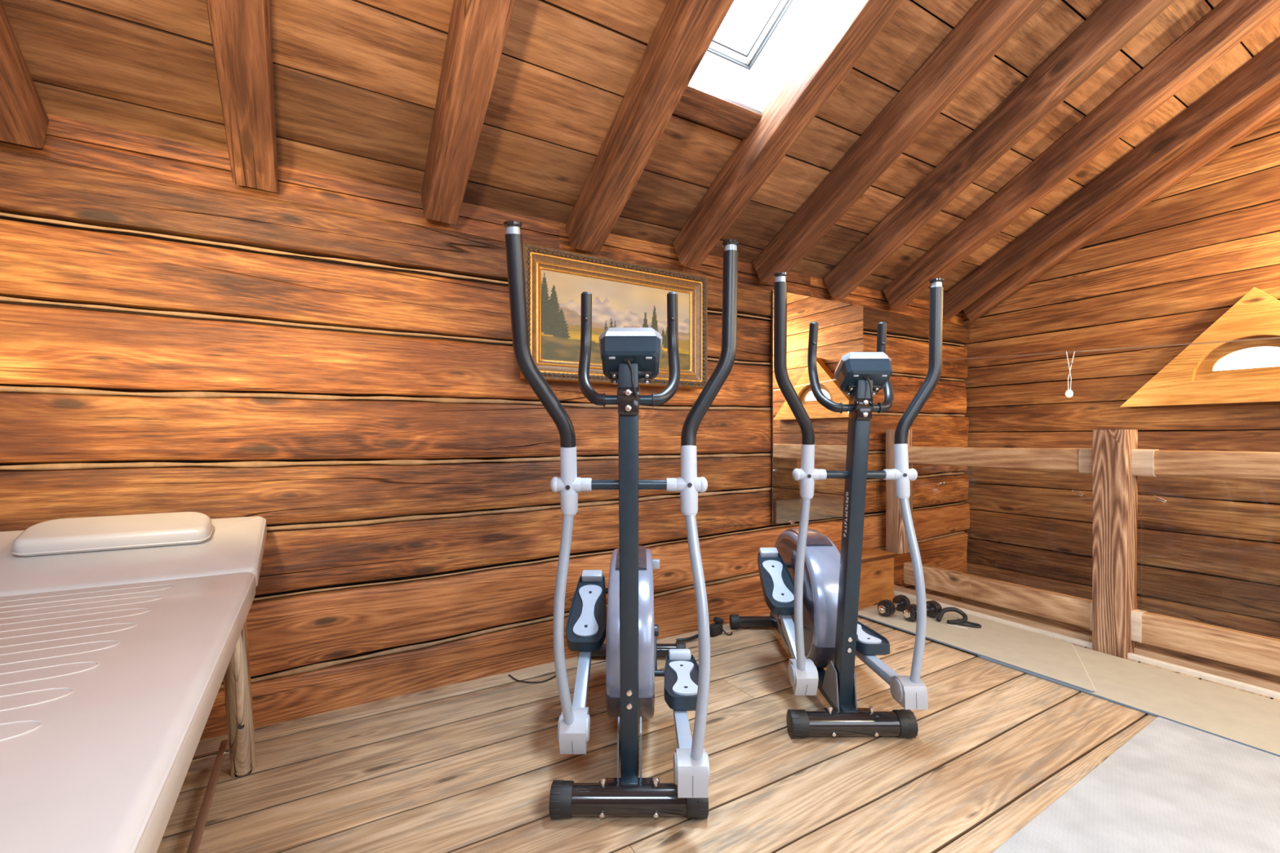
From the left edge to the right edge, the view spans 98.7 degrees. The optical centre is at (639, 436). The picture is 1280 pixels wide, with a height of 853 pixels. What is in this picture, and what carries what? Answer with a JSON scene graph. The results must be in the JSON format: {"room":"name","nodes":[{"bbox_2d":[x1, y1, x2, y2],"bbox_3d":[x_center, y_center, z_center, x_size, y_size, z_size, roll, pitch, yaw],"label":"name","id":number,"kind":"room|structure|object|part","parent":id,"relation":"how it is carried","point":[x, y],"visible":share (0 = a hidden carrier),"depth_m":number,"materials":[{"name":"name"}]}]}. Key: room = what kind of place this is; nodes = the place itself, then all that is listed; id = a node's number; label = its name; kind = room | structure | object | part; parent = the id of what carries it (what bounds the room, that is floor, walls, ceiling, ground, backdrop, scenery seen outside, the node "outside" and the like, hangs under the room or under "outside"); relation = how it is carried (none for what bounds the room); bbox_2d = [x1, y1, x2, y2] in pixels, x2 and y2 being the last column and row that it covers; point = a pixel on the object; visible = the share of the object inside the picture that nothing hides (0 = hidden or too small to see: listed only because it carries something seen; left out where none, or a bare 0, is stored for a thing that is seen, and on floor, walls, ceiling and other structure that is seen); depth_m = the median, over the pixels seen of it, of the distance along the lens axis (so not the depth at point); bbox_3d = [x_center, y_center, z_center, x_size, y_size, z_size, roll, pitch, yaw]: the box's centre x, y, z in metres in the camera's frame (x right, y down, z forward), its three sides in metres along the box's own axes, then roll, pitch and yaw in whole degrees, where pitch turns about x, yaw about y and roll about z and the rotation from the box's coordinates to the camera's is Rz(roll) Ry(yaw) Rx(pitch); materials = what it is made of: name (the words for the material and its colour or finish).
{"room":"exercise studio","nodes":[
{"label":"exercise studio","id":0,"kind":"room"},
{"bbox_2d":[0,114,969,740],"bbox_3d":[0.247,0.035,3.025,5.401,2.229,0.176,0,0,-31],"label":"wall","id":1,"kind":"structure","parent":0,"point":[329,361],"depth_m":2.15,"materials":[{"name":"brown wood"}]},
{"bbox_2d":[520,242,706,389],"bbox_3d":[-0.085,-0.557,2.692,1.020,0.600,0.047,0,0,-31],"label":"framed painting","id":2,"kind":"object","parent":1,"relation":"attached to","point":[624,294],"visible":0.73,"depth_m":2.65,"materials":[{"name":"paint"}]},
{"bbox_2d":[771,289,862,524],"bbox_3d":[1.135,-0.171,3.443,0.820,1.388,0.030,0,0,-31],"label":"wall mirror","id":3,"kind":"object","parent":1,"relation":"attached to","point":[840,330],"visible":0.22,"depth_m":3.42,"materials":[{"name":"mirror"}]},
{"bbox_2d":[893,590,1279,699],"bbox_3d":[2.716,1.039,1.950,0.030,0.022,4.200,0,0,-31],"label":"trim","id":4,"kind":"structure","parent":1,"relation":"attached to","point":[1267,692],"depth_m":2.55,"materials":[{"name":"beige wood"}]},
{"bbox_2d":[943,337,1279,360],"bbox_3d":[3.355,-0.461,2.293,0.003,0.228,4.240,0,0,-31],"label":"cable","id":5,"kind":"object","parent":1,"relation":"attached to","point":[1275,338],"visible":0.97,"depth_m":3.18,"materials":[{"name":"metal"}]},
{"bbox_2d":[944,337,1279,359],"bbox_3d":[3.318,-0.461,2.271,0.003,0.228,4.240,0,0,-31],"label":"cable","id":6,"kind":"object","parent":1,"relation":"attached to","point":[1273,337],"visible":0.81,"depth_m":3.13,"materials":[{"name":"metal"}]},
{"bbox_2d":[1065,351,1075,396],"bbox_3d":[2.668,-0.389,3.408,0.055,0.283,0.036,0,0,-31],"label":"pendant lamp","id":7,"kind":"object","parent":6,"relation":"hanging from","point":[1068,393],"visible":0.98,"depth_m":3.40,"materials":[{"name":"metal"}]},
{"bbox_3d":[2.657,-0.404,3.405,0.028,0.252,0.006,0,0,28],"label":"rod","id":8,"kind":"part","parent":7,"relation":"part of","materials":[{"name":"metal"}]},
{"bbox_3d":[2.659,-0.268,3.404,0.036,0.041,0.036,0,0,-31],"label":"bulb","id":9,"kind":"part","parent":7,"relation":"part of","materials":[{"name":"white glass"}]},
{"bbox_3d":[2.675,-0.404,3.411,0.047,0.253,0.011,0,0,-6],"label":"rod","id":10,"kind":"part","parent":7,"relation":"part of","materials":[{"name":"metal"}]},
{"bbox_2d":[0,0,1279,301],"bbox_3d":[1.184,-2.029,1.387,5.650,2.111,4.082,0,0,-31],"label":"ceiling","id":11,"kind":"structure","parent":0,"point":[356,82],"depth_m":2.12,"materials":[{"name":"brown wood"}]},
{"bbox_2d":[0,0,48,147],"bbox_3d":[-0.947,-1.944,0.042,0.151,2.121,3.873,0,0,-31],"label":"rafter","id":12,"kind":"object","parent":11,"relation":"attached to","point":[24,118],"visible":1,"depth_m":1.58,"materials":[{"name":"brown wood"}]},
{"bbox_2d":[205,0,278,191],"bbox_3d":[-0.420,-1.946,0.353,0.145,2.124,3.870,0,0,-31],"label":"rafter","id":13,"kind":"object","parent":11,"relation":"attached to","point":[241,30],"visible":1,"depth_m":1.67,"materials":[{"name":"brown wood"}]},
{"bbox_2d":[420,0,515,224],"bbox_3d":[0.121,-1.947,0.667,0.144,2.120,3.863,0,0,-31],"label":"rafter","id":14,"kind":"object","parent":11,"relation":"attached to","point":[477,30],"visible":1,"depth_m":1.86,"materials":[{"name":"brown wood"}]},
{"bbox_2d":[565,0,734,253],"bbox_3d":[0.687,-1.943,1.002,0.159,2.125,3.869,0,0,-31],"label":"rafter","id":15,"kind":"object","parent":11,"relation":"attached to","point":[685,30],"visible":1,"depth_m":2.08,"materials":[{"name":"brown wood"}]},
{"bbox_2d":[673,0,836,138],"bbox_3d":[0.548,-1.713,1.819,0.514,0.812,1.139,0,0,-31],"label":"window","id":16,"kind":"structure","parent":11,"relation":"attached to","point":[757,43],"depth_m":2.22,"materials":[{"name":"white glass"}]},
{"bbox_3d":[0.518,-1.847,1.869,0.474,0.544,1.022,0,0,-31],"label":"pane","id":17,"kind":"part","parent":16,"relation":"part of","materials":[{"name":"white"}]},
{"bbox_3d":[0.528,-1.810,1.852,0.318,0.529,0.914,0,0,-31],"label":"sash","id":18,"kind":"part","parent":16,"relation":"part of","materials":[{"name":"white paint"}]},
{"bbox_3d":[0.532,-1.796,1.846,0.474,0.610,1.056,0,0,-31],"label":"frame","id":19,"kind":"part","parent":16,"relation":"part of","materials":[{"name":"white paint"}]},
{"bbox_2d":[672,0,903,267],"bbox_3d":[1.203,-1.953,1.291,0.143,2.116,3.846,0,0,-31],"label":"rafter","id":20,"kind":"object","parent":11,"relation":"attached to","point":[850,27],"visible":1,"depth_m":2.25,"materials":[{"name":"brown wood"}]},
{"bbox_2d":[752,0,1046,284],"bbox_3d":[1.695,-1.948,1.590,0.148,2.115,3.858,0,0,-31],"label":"rafter","id":21,"kind":"object","parent":11,"relation":"attached to","point":[988,25],"visible":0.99,"depth_m":2.43,"materials":[{"name":"brown wood"}]},
{"bbox_2d":[823,0,1175,297],"bbox_3d":[2.207,-1.948,1.891,0.146,2.122,3.862,0,0,-31],"label":"rafter","id":22,"kind":"object","parent":11,"relation":"attached to","point":[1113,24],"visible":1,"depth_m":2.60,"materials":[{"name":"brown wood"}]},
{"bbox_2d":[882,0,1279,308],"bbox_3d":[2.717,-1.948,2.193,0.145,2.116,3.856,0,0,-31],"label":"rafter","id":23,"kind":"object","parent":11,"relation":"attached to","point":[1230,22],"visible":0.98,"depth_m":2.79,"materials":[{"name":"brown wood"}]},
{"bbox_2d":[942,36,1279,318],"bbox_3d":[3.236,-1.950,2.503,0.128,2.120,3.862,0,0,-31],"label":"rafter","id":24,"kind":"object","parent":11,"relation":"attached to","point":[1260,74],"visible":1,"depth_m":3.15,"materials":[{"name":"brown wood"}]},
{"bbox_2d":[963,83,1279,320],"bbox_3d":[3.512,-1.951,2.654,0.108,2.112,3.842,0,0,-31],"label":"rafter","id":25,"kind":"object","parent":11,"relation":"attached to","point":[1265,108],"visible":0.69,"depth_m":3.35,"materials":[{"name":"brown wood"}]},
{"bbox_2d":[156,594,1279,852],"bbox_3d":[0.903,1.164,0.881,4.450,0.231,4.500,0,0,-31],"label":"floor","id":26,"kind":"structure","parent":0,"point":[472,766],"depth_m":1.75,"materials":[{"name":"brown wood"}]},
{"bbox_2d":[0,515,266,852],"bbox_3d":[-1.142,0.664,0.917,0.735,0.771,2.020,0,0,-31],"label":"massage table","id":27,"kind":"object","parent":26,"relation":"on","point":[114,664],"visible":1,"depth_m":0.93,"materials":[{"name":"beige leather"}]},
{"bbox_2d":[10,511,213,556],"bbox_3d":[-1.555,0.285,1.652,0.432,0.087,0.163,0,0,-31],"label":"pillow","id":28,"kind":"object","parent":27,"relation":"on","point":[90,534],"visible":1,"depth_m":1.61,"materials":[{"name":"beige leather"}]},
{"bbox_3d":[-1.226,0.756,1.674,0.066,0.576,0.176,0,0,-20],"label":"leg","id":29,"kind":"part","parent":27,"relation":"part of","materials":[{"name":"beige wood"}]},
{"bbox_2d":[508,674,555,683],"bbox_3d":[-0.441,1.045,2.411,0.235,0.006,0.140,0,0,-31],"label":"power cable","id":30,"kind":"object","parent":26,"relation":"on","point":[513,677],"visible":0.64,"depth_m":2.35,"materials":[{"name":"black rubber"}]},
{"bbox_2d":[502,220,739,818],"bbox_3d":[-0.030,0.254,1.984,0.613,1.593,1.317,0,0,0],"label":"elliptical trainer","id":31,"kind":"object","parent":26,"relation":"on","point":[630,357],"visible":1,"depth_m":1.49,"materials":[{"name":"black metal"}]},
{"bbox_3d":[-0.209,0.531,1.546,0.061,0.686,0.121,0,0,0],"label":"arm","id":32,"kind":"part","parent":31,"relation":"part of","materials":[{"name":"silver metal"}]},
{"bbox_3d":[-0.030,0.392,1.520,0.053,1.185,0.248,0,0,0],"label":"post","id":33,"kind":"part","parent":31,"relation":"part of","materials":[{"name":"black metal"}]},
{"bbox_3d":[-0.030,0.971,1.537,0.170,0.006,0.050,0,0,0],"label":"clamp plate","id":34,"kind":"part","parent":31,"relation":"part of","materials":[{"name":"black metal"}]},
{"bbox_3d":[-0.024,-0.158,1.437,0.108,0.031,0.043,0,0,0],"label":"mounting plate","id":35,"kind":"part","parent":31,"relation":"part of","materials":[{"name":"black metal"}]},
{"bbox_3d":[0.149,0.528,1.434,0.061,0.685,0.128,0,0,0],"label":"arm","id":36,"kind":"part","parent":31,"relation":"part of","materials":[{"name":"silver metal"}]},
{"bbox_2d":[675,616,732,641],"bbox_3d":[0.337,1.009,2.873,0.336,0.082,0.094,0,0,-31],"label":"power adaptor","id":37,"kind":"object","parent":26,"relation":"on","point":[716,628],"visible":0.84,"depth_m":2.89,"materials":[{"name":"black plastic"}]},
{"bbox_2d":[729,271,944,737],"bbox_3d":[0.740,0.254,2.405,0.613,1.593,1.281,0,0,0],"label":"elliptical trainer","id":38,"kind":"object","parent":26,"relation":"on","point":[811,590],"visible":1,"depth_m":1.89,"materials":[{"name":"black metal"}]},
{"bbox_3d":[0.561,0.533,1.922,0.061,0.689,0.093,0,0,0],"label":"arm","id":39,"kind":"part","parent":38,"relation":"part of","materials":[{"name":"silver metal"}]},
{"bbox_3d":[0.740,0.971,1.940,0.170,0.006,0.050,0,0,0],"label":"clamp plate","id":40,"kind":"part","parent":38,"relation":"part of","materials":[{"name":"black metal"}]},
{"bbox_3d":[0.740,0.392,1.923,0.053,1.185,0.248,0,0,0],"label":"post","id":41,"kind":"part","parent":38,"relation":"part of","materials":[{"name":"black metal"}]},
{"bbox_3d":[0.746,-0.158,1.840,0.108,0.031,0.043,0,0,0],"label":"mounting plate","id":42,"kind":"part","parent":38,"relation":"part of","materials":[{"name":"black metal"}]},
{"bbox_3d":[0.919,0.531,1.855,0.061,0.689,0.100,0,0,0],"label":"arm","id":43,"kind":"part","parent":38,"relation":"part of","materials":[{"name":"silver metal"}]},
{"bbox_2d":[840,547,896,608],"bbox_3d":[1.257,0.896,3.404,0.765,0.307,0.205,0,0,-31],"label":"wooden box","id":44,"kind":"object","parent":26,"relation":"on","point":[877,572],"visible":0.32,"depth_m":3.44,"materials":[{"name":"brown wood"}]},
{"bbox_3d":[1.257,0.754,3.404,0.765,0.022,0.205,0,0,-31],"label":"lid","id":45,"kind":"part","parent":44,"relation":"part of","materials":[{"name":"brown wood"}]},
{"bbox_3d":[1.299,0.907,3.338,0.750,0.285,0.020,0,0,-31],"label":"panel","id":46,"kind":"part","parent":44,"relation":"part of","materials":[{"name":"brown wood"}]},
{"bbox_2d":[885,429,1279,675],"bbox_3d":[2.724,0.500,2.003,0.157,1.100,4.017,0,0,-31],"label":"balustrade","id":47,"kind":"object","parent":26,"relation":"on","point":[1115,462],"visible":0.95,"depth_m":2.64,"materials":[{"name":"brown wood"}]},
{"bbox_3d":[1.738,0.360,3.687,0.137,0.820,0.115,0,0,-31],"label":"post","id":48,"kind":"part","parent":47,"relation":"part of","materials":[{"name":"brown wood"}]},
{"bbox_3d":[2.052,0.505,3.212,0.008,0.670,1.008,0,0,-31],"label":"glass panel","id":49,"kind":"part","parent":47,"relation":"part of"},
{"bbox_3d":[2.052,0.120,3.212,0.079,0.120,1.058,0,0,-31],"label":"handrail","id":50,"kind":"part","parent":47,"relation":"part of","materials":[{"name":"brown wood"}]},
{"bbox_3d":[2.052,0.904,3.212,0.073,0.138,1.058,0,0,-31],"label":"rail","id":51,"kind":"part","parent":47,"relation":"part of","materials":[{"name":"brown wood"}]},
{"bbox_3d":[2.321,0.507,2.686,0.157,1.085,0.134,0,0,-31],"label":"post","id":52,"kind":"part","parent":47,"relation":"part of","materials":[{"name":"brown wood"}]},
{"bbox_3d":[3.080,0.505,1.471,0.008,0.670,2.688,0,0,-31],"label":"glass panel","id":53,"kind":"part","parent":47,"relation":"part of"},
{"bbox_3d":[3.080,0.905,1.471,0.075,0.139,2.738,0,0,-31],"label":"rail","id":54,"kind":"part","parent":47,"relation":"part of","materials":[{"name":"brown wood"}]},
{"bbox_3d":[3.080,0.121,1.471,0.079,0.120,2.738,0,0,-31],"label":"handrail","id":55,"kind":"part","parent":47,"relation":"part of","materials":[{"name":"brown wood"}]},
{"bbox_2d":[976,644,1279,756],"bbox_3d":[2.509,1.044,1.625,0.550,0.009,2.650,0,0,-31],"label":"exercise mat","id":56,"kind":"object","parent":26,"relation":"on","point":[1240,717],"visible":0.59,"depth_m":2.18,"materials":[{"name":"beige plastic"}]},
{"bbox_2d":[857,599,1096,692],"bbox_3d":[1.780,1.034,2.861,0.550,0.009,1.160,0,0,-31],"label":"exercise mat","id":57,"kind":"object","parent":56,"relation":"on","point":[1049,657],"visible":0.82,"depth_m":2.73,"materials":[{"name":"beige plastic"}]},
{"bbox_2d":[877,594,910,616],"bbox_3d":[1.482,0.984,3.205,0.291,0.092,0.092,0,0,-35],"label":"dumbbell","id":58,"kind":"object","parent":57,"relation":"on","point":[886,607],"visible":0.9,"depth_m":3.15,"materials":[{"name":"black metal"}]},
{"bbox_3d":[1.394,0.984,3.143,0.014,0.076,0.076,0,0,-35],"label":"weight plate","id":59,"kind":"part","parent":58,"relation":"part of","materials":[{"name":"black metal"}]},
{"bbox_3d":[1.409,0.984,3.153,0.018,0.092,0.092,0,0,-35],"label":"weight plate","id":60,"kind":"part","parent":58,"relation":"part of","materials":[{"name":"black metal"}]},
{"bbox_3d":[1.425,0.984,3.164,0.018,0.092,0.092,0,0,-35],"label":"weight plate","id":61,"kind":"part","parent":58,"relation":"part of","materials":[{"name":"black metal"}]},
{"bbox_3d":[1.539,0.984,3.246,0.018,0.092,0.092,0,0,-35],"label":"weight plate","id":62,"kind":"part","parent":58,"relation":"part of","materials":[{"name":"black metal"}]},
{"bbox_3d":[1.555,0.984,3.257,0.018,0.092,0.092,0,0,-35],"label":"weight plate","id":63,"kind":"part","parent":58,"relation":"part of","materials":[{"name":"black metal"}]},
{"bbox_2d":[902,600,942,621],"bbox_3d":[1.598,0.984,3.107,0.272,0.092,0.092,0,0,-25],"label":"dumbbell","id":64,"kind":"object","parent":57,"relation":"on","point":[933,607],"visible":0.84,"depth_m":3.09,"materials":[{"name":"black metal"}]},
{"bbox_3d":[1.500,0.984,3.062,0.014,0.076,0.076,0,0,-25],"label":"weight plate","id":65,"kind":"part","parent":64,"relation":"part of","materials":[{"name":"black metal"}]},
{"bbox_3d":[1.516,0.984,3.070,0.018,0.092,0.092,0,0,-25],"label":"weight plate","id":66,"kind":"part","parent":64,"relation":"part of","materials":[{"name":"black metal"}]},
{"bbox_3d":[1.661,0.984,3.136,0.018,0.092,0.092,0,0,-25],"label":"weight plate","id":67,"kind":"part","parent":64,"relation":"part of","materials":[{"name":"black metal"}]},
{"bbox_3d":[1.680,0.984,3.144,0.018,0.092,0.092,0,0,-25],"label":"weight plate","id":68,"kind":"part","parent":64,"relation":"part of","materials":[{"name":"black metal"}]},
{"bbox_2d":[936,607,981,629],"bbox_3d":[1.761,0.995,3.024,0.170,0.068,0.195,0,0,-31],"label":"band","id":69,"kind":"object","parent":57,"relation":"on","point":[959,621],"visible":1,"depth_m":3.02,"materials":[{"name":"black rubber"}]},
{"bbox_2d":[992,716,1279,852],"bbox_3d":[1.334,1.044,1.282,1.800,0.008,0.711,0,0,-31],"label":"rug","id":70,"kind":"object","parent":26,"relation":"on","point":[1173,787],"visible":1,"depth_m":1.56,"materials":[{"name":"white fabric"}]},
{"bbox_2d":[904,585,961,601],"bbox_3d":[2.046,2.228,4.109,1.500,2.245,0.040,0,0,-31],"label":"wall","id":71,"kind":"structure","parent":0,"point":[912,587],"depth_m":4.25,"materials":[{"name":"brown wood"}]},
{"bbox_2d":[960,113,1279,683],"bbox_3d":[3.713,0.172,2.539,0.083,6.457,4.600,0,0,-31],"label":"wall","id":72,"kind":"structure","parent":0,"point":[1166,273],"depth_m":3.41,"materials":[{"name":"brown wood"}]},
{"bbox_2d":[893,584,1279,692],"bbox_3d":[2.781,1.032,1.989,0.035,0.035,4.200,0,0,-31],"label":"trim","id":73,"kind":"structure","parent":72,"relation":"attached to","point":[1245,678],"depth_m":2.64,"materials":[{"name":"brown wood"}]},
{"bbox_2d":[1120,287,1279,407],"bbox_3d":[3.349,-0.497,2.982,0.100,0.620,1.150,0,0,-31],"label":"window","id":74,"kind":"structure","parent":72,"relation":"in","point":[1238,371],"depth_m":3.05,"materials":[{"name":"brown wood"}]},
{"bbox_3d":[3.360,-0.436,2.989,0.035,0.225,0.490,0,0,-31],"label":"frame","id":75,"kind":"part","parent":74,"relation":"part of","materials":[{"name":"brown wood"}]},
{"bbox_3d":[3.366,-0.434,2.993,0.001,0.121,0.351,0,0,-31],"label":"pane","id":76,"kind":"part","parent":74,"relation":"part of","materials":[{"name":"white glass"}]}
]}

